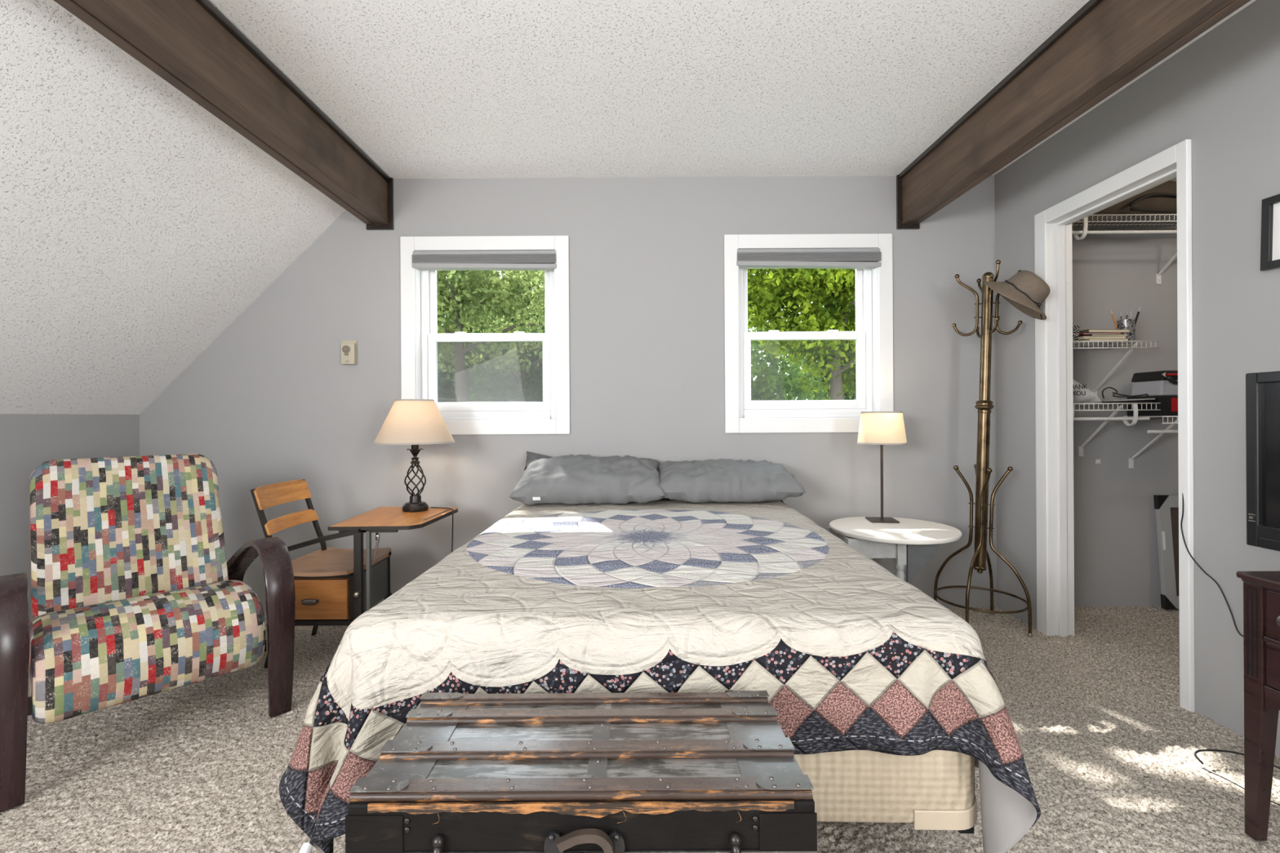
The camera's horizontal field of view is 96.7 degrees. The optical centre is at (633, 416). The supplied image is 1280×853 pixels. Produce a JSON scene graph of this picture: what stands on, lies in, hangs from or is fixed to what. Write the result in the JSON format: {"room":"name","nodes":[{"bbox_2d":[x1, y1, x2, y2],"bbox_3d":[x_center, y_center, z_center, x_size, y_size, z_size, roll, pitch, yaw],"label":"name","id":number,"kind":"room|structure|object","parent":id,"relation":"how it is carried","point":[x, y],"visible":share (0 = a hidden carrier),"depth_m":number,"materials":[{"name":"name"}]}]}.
{"room":"bedroom","nodes":[
{"label":"bedroom","id":0,"kind":"room"},
{"bbox_2d":[0,413,139,622],"bbox_3d":[-2.842,0.520,0.417,0.150,1.258,5.535,0,0,0],"label":"wall","id":1,"kind":"structure","parent":0,"point":[27,441],"depth_m":2.61,"materials":[{"name":"paint"}]},
{"bbox_2d":[0,0,345,414],"bbox_3d":[-2.179,-0.655,0.417,1.490,1.579,5.535,0,0,0],"label":"ceiling","id":2,"kind":"structure","parent":0,"point":[137,224],"depth_m":2.29,"materials":[{"name":"white paint"}]},
{"bbox_2d":[0,605,1279,852],"bbox_3d":[0.287,1.127,0.428,6.143,0.106,5.556,0,0,0],"label":"floor","id":3,"kind":"structure","parent":0,"point":[1108,744],"depth_m":1.77,"materials":[{"name":"carpet"}]},
{"bbox_2d":[0,453,295,812],"bbox_3d":[-1.768,0.625,2.052,0.766,0.930,0.762,0,0,42],"label":"armchair","id":4,"kind":"object","parent":3,"relation":"on","point":[135,594],"visible":1,"depth_m":2.00,"materials":[{"name":"fabric"}]},
{"bbox_2d":[249,479,457,668],"bbox_3d":[-1.284,0.699,2.698,0.770,0.778,0.580,0,0,0],"label":"school desk","id":5,"kind":"object","parent":3,"relation":"on","point":[333,586],"visible":0.86,"depth_m":2.48,"materials":[{"name":"wood"}]},
{"bbox_2d":[373,399,455,552],"bbox_3d":[-1.045,0.497,2.878,0.501,1.161,0.386,0,0,-24],"label":"table lamp","id":6,"kind":"object","parent":5,"relation":"on","point":[415,423],"visible":0.92,"depth_m":2.76,"materials":[{"name":"fabric"}]},
{"bbox_2d":[411,444,418,449],"bbox_3d":[-1.099,0.138,2.855,0.036,0.074,0.036,0,0,0],"label":"socket","id":7,"kind":"object","parent":6,"relation":"attached to","point":[413,446],"depth_m":2.84,"materials":[{"name":"metal"}]},
{"bbox_2d":[345,690,817,852],"bbox_3d":[-0.075,0.803,0.964,0.682,0.520,0.328,0,0,0],"label":"trunk","id":8,"kind":"object","parent":3,"relation":"on","point":[678,772],"visible":1,"depth_m":0.85,"materials":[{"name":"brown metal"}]},
{"bbox_2d":[793,750,977,833],"bbox_3d":[0.078,0.768,2.148,1.368,0.618,1.914,0,0,2],"label":"box spring","id":9,"kind":"object","parent":3,"relation":"on","point":[935,789],"visible":0.19,"depth_m":1.18,"materials":[{"name":"beige fabric"}]},
{"bbox_2d":[279,497,1040,852],"bbox_3d":[0.086,0.717,2.126,1.610,0.578,2.100,0,0,2],"label":"patchwork quilt","id":10,"kind":"object","parent":9,"relation":"on","point":[664,595],"visible":0.84,"depth_m":1.20,"materials":[{"name":"fabric"}]},
{"bbox_2d":[525,451,552,464],"bbox_3d":[-0.393,0.336,3.112,0.473,0.289,0.085,0,0,-1],"label":"bed pillow","id":11,"kind":"object","parent":10,"relation":"on","point":[530,455],"visible":0.04,"depth_m":3.11,"materials":[{"name":"grey fabric"}]},
{"bbox_2d":[508,453,665,505],"bbox_3d":[-0.226,0.319,2.912,0.748,0.231,0.429,0,0,-1],"label":"bed pillow","id":12,"kind":"object","parent":10,"relation":"on","point":[571,479],"visible":1,"depth_m":2.74,"materials":[{"name":"grey fabric"}]},
{"bbox_2d":[657,458,805,502],"bbox_3d":[0.463,0.327,2.925,0.723,0.200,0.425,0,0,2],"label":"bed pillow","id":13,"kind":"object","parent":10,"relation":"on","point":[720,480],"visible":0.97,"depth_m":2.74,"materials":[{"name":"grey fabric"}]},
{"bbox_2d":[826,516,961,584],"bbox_3d":[1.250,0.802,2.745,0.580,0.537,0.580,0,0,0],"label":"side table","id":14,"kind":"object","parent":3,"relation":"on","point":[911,543],"visible":0.56,"depth_m":2.62,"materials":[{"name":"white wood"}]},
{"bbox_2d":[857,411,906,523],"bbox_3d":[1.264,0.255,2.900,0.236,0.556,0.236,0,0,8],"label":"table lamp","id":15,"kind":"object","parent":14,"relation":"on","point":[882,428],"visible":1,"depth_m":2.82,"materials":[{"name":"white fabric"}]},
{"bbox_2d":[933,259,1032,636],"bbox_3d":[1.771,0.153,2.918,0.421,1.834,0.421,0,0,11],"label":"coat rack","id":16,"kind":"object","parent":3,"relation":"on","point":[984,406],"visible":0.95,"depth_m":2.90,"materials":[{"name":"gold metal"}]},
{"bbox_2d":[984,270,1049,319],"bbox_3d":[1.850,-0.581,2.765,0.327,0.241,0.270,0,0,-23],"label":"straw hat","id":17,"kind":"object","parent":16,"relation":"hanging from","point":[1025,291],"visible":1,"depth_m":2.67,"materials":[{"name":"brown"}]},
{"bbox_2d":[1153,494,1178,609],"bbox_3d":[3.079,0.745,3.130,0.372,0.617,0.070,0,0,0],"label":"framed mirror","id":18,"kind":"object","parent":3,"relation":"on","point":[1166,507],"visible":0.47,"depth_m":3.13,"materials":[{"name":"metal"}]},
{"bbox_2d":[1193,749,1279,769],"bbox_3d":[1.910,1.043,1.560,0.154,0.030,0.517,0,0,-31],"label":"cable","id":19,"kind":"object","parent":3,"relation":"on","point":[1195,753],"visible":0.87,"depth_m":1.75,"materials":[{"name":"black rubber"}]},
{"bbox_2d":[1201,767,1279,805],"bbox_3d":[1.814,1.058,1.531,0.076,0.004,0.412,0,0,-41],"label":"cable","id":20,"kind":"object","parent":3,"relation":"on","point":[1202,767],"visible":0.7,"depth_m":1.65,"materials":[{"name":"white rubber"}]},
{"bbox_2d":[1235,571,1279,840],"bbox_3d":[1.769,0.733,0.973,0.484,0.669,0.992,0,0,0],"label":"dresser","id":21,"kind":"object","parent":3,"relation":"on","point":[1261,589],"visible":1,"depth_m":1.42,"materials":[{"name":"brown wood"}]},
{"bbox_2d":[1245,370,1279,551],"bbox_3d":[1.799,0.137,1.216,0.220,0.520,0.820,0,0,-2],"label":"television","id":22,"kind":"object","parent":21,"relation":"on","point":[1262,388],"visible":1,"depth_m":1.59,"materials":[{"name":"black plastic"}]},
{"bbox_2d":[139,175,1178,612],"bbox_3d":[0.264,-0.155,3.260,6.370,2.670,0.150,0,0,0],"label":"wall","id":23,"kind":"structure","parent":0,"point":[272,399],"depth_m":3.19,"materials":[{"name":"paint"}]},
{"bbox_2d":[340,340,356,364],"bbox_3d":[-1.593,-0.356,3.162,0.086,0.136,0.046,0,0,0],"label":"thermostat","id":24,"kind":"object","parent":23,"relation":"attached to","point":[348,348],"visible":1,"depth_m":3.15,"materials":[{"name":"beige plastic"}]},
{"bbox_2d":[400,235,569,435],"bbox_3d":[-0.831,-0.451,3.252,0.939,1.108,0.166,0,0,0],"label":"window","id":25,"kind":"structure","parent":23,"relation":"in","point":[420,337],"depth_m":3.17,"materials":[{"name":"white"}]},
{"bbox_2d":[411,249,556,270],"bbox_3d":[-0.833,-0.871,3.186,0.802,0.102,0.070,0,0,0],"label":"blind","id":26,"kind":"object","parent":25,"relation":"attached to","point":[421,260],"visible":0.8,"depth_m":3.16,"materials":[{"name":"grey fabric"}]},
{"bbox_2d":[724,233,893,433],"bbox_3d":[0.975,-0.462,3.252,0.939,1.108,0.166,0,0,0],"label":"window","id":27,"kind":"structure","parent":23,"relation":"in","point":[873,335],"depth_m":3.17,"materials":[{"name":"white"}]},
{"bbox_2d":[736,248,881,269],"bbox_3d":[0.973,-0.881,3.186,0.802,0.104,0.070,0,0,0],"label":"blind","id":28,"kind":"object","parent":27,"relation":"attached to","point":[828,258],"visible":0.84,"depth_m":3.16,"materials":[{"name":"grey fabric"}]},
{"bbox_2d":[1095,459,1100,463],"bbox_3d":[2.597,0.254,3.178,0.024,0.025,0.014,0,0,0],"label":"wall hook","id":29,"kind":"object","parent":23,"relation":"attached to","point":[1097,461],"visible":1,"depth_m":3.18,"materials":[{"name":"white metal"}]},
{"bbox_2d":[1072,340,1159,395],"bbox_3d":[2.438,-0.239,3.042,0.486,0.293,0.284,0,0,0],"label":"wire shelf","id":30,"kind":"object","parent":23,"relation":"attached to","point":[1113,344],"visible":0.67,"depth_m":2.96,"materials":[{"name":"white metal"}]},
{"bbox_2d":[1072,324,1079,343],"bbox_3d":[2.267,-0.430,3.019,0.136,0.092,0.094,0,0,-6],"label":"gift box","id":31,"kind":"object","parent":30,"relation":"on","point":[1075,327],"visible":0.19,"depth_m":2.98,"materials":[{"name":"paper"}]},
{"bbox_2d":[1074,338,1128,344],"bbox_3d":[2.451,-0.393,3.020,0.210,0.016,0.170,0,0,-1],"label":"book","id":32,"kind":"object","parent":30,"relation":"on","point":[1085,339],"visible":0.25,"depth_m":2.94,"materials":[{"name":"paper"}]},
{"bbox_2d":[1078,335,1126,339],"bbox_3d":[2.438,-0.408,3.020,0.216,0.013,0.160,0,0,2],"label":"book","id":33,"kind":"object","parent":32,"relation":"on","point":[1114,336],"visible":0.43,"depth_m":2.94,"materials":[{"name":"paper"}]},
{"bbox_2d":[1079,333,1128,337],"bbox_3d":[2.458,-0.420,3.020,0.200,0.010,0.160,0,0,-3],"label":"book","id":34,"kind":"object","parent":33,"relation":"on","point":[1090,335],"visible":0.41,"depth_m":2.94,"materials":[{"name":"paper"}]},
{"bbox_2d":[1079,332,1121,336],"bbox_3d":[2.430,-0.429,3.020,0.190,0.007,0.150,0,0,3],"label":"book","id":35,"kind":"object","parent":34,"relation":"on","point":[1081,334],"visible":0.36,"depth_m":2.95,"materials":[{"name":"paper"}]},
{"bbox_2d":[1079,328,1130,333],"bbox_3d":[2.455,-0.441,3.020,0.224,0.017,0.160,0,0,-2],"label":"book","id":36,"kind":"object","parent":35,"relation":"on","point":[1088,331],"visible":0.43,"depth_m":2.94,"materials":[{"name":"paper"}]},
{"bbox_2d":[1116,319,1135,343],"bbox_3d":[2.582,-0.445,2.985,0.072,0.118,0.072,0,0,0],"label":"pencil cup","id":37,"kind":"object","parent":30,"relation":"on","point":[1125,323],"visible":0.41,"depth_m":2.95,"materials":[{"name":"metal"}]},
{"bbox_2d":[1110,309,1117,328],"bbox_3d":[2.536,-0.477,2.993,0.055,0.169,0.007,0,0,0],"label":"pencil","id":38,"kind":"object","parent":37,"relation":"in","point":[1112,313],"visible":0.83,"depth_m":2.99,"materials":[{"name":"orange wood"}]},
{"bbox_2d":[1134,306,1141,324],"bbox_3d":[2.634,-0.484,2.993,0.069,0.182,0.010,0,0,0],"label":"marker pen","id":39,"kind":"object","parent":37,"relation":"in","point":[1138,312],"visible":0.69,"depth_m":2.99,"materials":[{"name":"black plastic"}]},
{"bbox_2d":[1073,402,1160,456],"bbox_3d":[2.442,0.079,3.040,0.490,0.293,0.288,0,0,0],"label":"wire shelf","id":40,"kind":"object","parent":23,"relation":"attached to","point":[1135,418],"visible":0.7,"depth_m":2.93,"materials":[{"name":"white metal"}]},
{"bbox_2d":[1072,379,1102,403],"bbox_3d":[2.330,-0.142,3.016,0.272,0.151,0.184,0,0,0],"label":"plastic bag","id":41,"kind":"object","parent":40,"relation":"on","point":[1081,393],"visible":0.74,"depth_m":2.94,"materials":[{"name":"white plastic"}]},
{"bbox_2d":[1101,398,1155,403],"bbox_3d":[2.582,-0.080,3.030,0.225,0.024,0.180,0,0,-2],"label":"laptop","id":42,"kind":"object","parent":40,"relation":"on","point":[1117,401],"visible":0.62,"depth_m":2.94,"materials":[{"name":"black plastic"}]},
{"bbox_2d":[1102,386,1148,398],"bbox_3d":[2.558,-0.122,2.959,0.244,0.061,0.025,0,0,2],"label":"cable","id":43,"kind":"object","parent":42,"relation":"on","point":[1104,389],"visible":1,"depth_m":2.96,"materials":[{"name":"black rubber"}]},
{"bbox_2d":[1071,213,1177,284],"bbox_3d":[2.743,-0.886,3.040,1.104,0.293,0.288,0,0,0],"label":"wire shelf","id":44,"kind":"object","parent":23,"relation":"attached to","point":[1085,220],"visible":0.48,"depth_m":2.93,"materials":[{"name":"white metal"}]},
{"bbox_2d":[1071,180,1177,226],"bbox_3d":[2.693,-1.152,3.029,0.680,0.240,0.265,0,0,0],"label":"duffel bag","id":45,"kind":"object","parent":44,"relation":"on","point":[1161,198],"visible":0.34,"depth_m":2.94,"materials":[{"name":"black"}]},
{"bbox_2d":[1116,415,1177,468],"bbox_3d":[2.978,0.144,3.042,0.645,0.293,0.284,0,0,0],"label":"wire shelf","id":46,"kind":"object","parent":23,"relation":"attached to","point":[1166,430],"visible":0.29,"depth_m":2.97,"materials":[{"name":"white metal"}]},
{"bbox_2d":[1126,370,1177,416],"bbox_3d":[2.844,-0.120,3.016,0.270,0.235,0.228,0,0,0],"label":"tool case","id":47,"kind":"object","parent":46,"relation":"on","point":[1161,385],"visible":0.53,"depth_m":2.96,"materials":[{"name":"black plastic"}]},
{"bbox_2d":[208,0,1255,178],"bbox_3d":[1.002,-1.394,0.417,4.880,0.100,5.535,0,0,0],"label":"ceiling","id":48,"kind":"structure","parent":0,"point":[426,89],"depth_m":2.23,"materials":[{"name":"white paint"}]},
{"bbox_2d":[53,0,393,230],"bbox_3d":[-1.420,-1.185,0.884,0.149,0.288,4.599,0,0,0],"label":"ceiling beam","id":49,"kind":"structure","parent":48,"relation":"attached to","point":[191,45],"depth_m":2.01,"materials":[{"name":"brown wood"}]},
{"bbox_2d":[896,0,1250,229],"bbox_3d":[1.530,-1.196,0.884,0.125,0.302,4.599,0,0,0],"label":"ceiling beam","id":50,"kind":"structure","parent":48,"relation":"attached to","point":[1105,45],"depth_m":2.04,"materials":[{"name":"brown wood"}]},
{"bbox_2d":[994,0,1279,756],"bbox_3d":[2.076,-0.141,0.417,0.100,2.520,5.535,0,0,0],"label":"wall","id":51,"kind":"structure","parent":0,"point":[1220,92],"depth_m":2.01,"materials":[{"name":"paint"}]},
{"bbox_2d":[1034,138,1195,712],"bbox_3d":[2.073,0.035,2.452,0.132,2.080,0.784,0,0,0],"label":"door frame","id":52,"kind":"structure","parent":51,"relation":"in","point":[1052,225],"depth_m":2.76,"materials":[{"name":"white wood"}]},
{"bbox_2d":[1180,492,1243,636],"bbox_3d":[2.015,0.532,1.813,0.024,0.640,0.588,0,0,0],"label":"cable","id":53,"kind":"object","parent":51,"relation":"attached to","point":[1182,517],"visible":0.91,"depth_m":2.02,"materials":[{"name":"black rubber"}]},
{"bbox_2d":[1260,193,1279,271],"bbox_3d":[2.011,-0.573,1.645,0.022,0.226,0.340,0,1,0],"label":"picture frame","id":54,"kind":"object","parent":51,"relation":"attached to","point":[1270,207],"visible":1,"depth_m":1.79,"materials":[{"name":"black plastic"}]},
{"label":"outside","id":55,"kind":"structure","parent":0,"visible":0},
{"bbox_3d":[0.025,4.182,26.750,60.000,0.200,46.500,0,0,0],"label":"ground","id":56,"kind":"structure","parent":55,"visible":0},
{"bbox_2d":[437,270,537,402],"bbox_3d":[-5.561,-1.016,19.274,6.200,10.270,3.264,0,0,-11],"label":"leafy tree","id":57,"kind":"object","parent":56,"relation":"on","point":[444,386],"visible":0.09,"depth_m":18.32,"materials":[{"name":"plant"}]},
{"bbox_2d":[436,270,545,402],"bbox_3d":[-2.941,0.290,9.492,4.632,7.624,2.741,0,0,9],"label":"leafy tree","id":58,"kind":"object","parent":56,"relation":"on","point":[458,298],"visible":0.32,"depth_m":9.34,"materials":[{"name":"green plant"}]},
{"bbox_2d":[437,313,545,402],"bbox_3d":[-2.526,0.818,12.665,5.532,6.565,2.950,0,0,-11],"label":"leafy tree","id":59,"kind":"object","parent":56,"relation":"on","point":[535,380],"visible":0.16,"depth_m":12.00,"materials":[{"name":"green plant"}]},
{"bbox_2d":[475,270,545,401],"bbox_3d":[-1.467,-0.683,15.414,5.485,9.555,3.570,0,0,22],"label":"leafy tree","id":60,"kind":"object","parent":56,"relation":"on","point":[531,287],"visible":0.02,"depth_m":14.99,"materials":[{"name":"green plant"}]},
{"bbox_2d":[747,303,786,399],"bbox_3d":[2.525,-0.982,19.456,5.397,10.106,3.575,0,0,0],"label":"leafy tree","id":61,"kind":"object","parent":56,"relation":"on","point":[750,304],"visible":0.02,"depth_m":18.89,"materials":[{"name":"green plant"}]},
{"bbox_2d":[747,315,844,400],"bbox_3d":[2.296,0.844,12.238,4.554,6.456,3.182,0,0,12],"label":"leafy tree","id":62,"kind":"object","parent":56,"relation":"on","point":[772,388],"visible":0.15,"depth_m":11.30,"materials":[{"name":"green plant"}]},
{"bbox_2d":[747,268,856,399],"bbox_3d":[3.060,0.228,8.310,3.870,7.676,2.474,0,0,12],"label":"leafy tree","id":63,"kind":"object","parent":56,"relation":"on","point":[769,293],"visible":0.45,"depth_m":8.00,"materials":[{"name":"green plant"}]},
{"bbox_2d":[777,294,856,399],"bbox_3d":[6.728,-0.807,15.607,6.039,9.704,3.057,0,0,0],"label":"leafy tree","id":64,"kind":"object","parent":56,"relation":"on","point":[854,397],"visible":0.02,"depth_m":14.90,"materials":[{"name":"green plant"}]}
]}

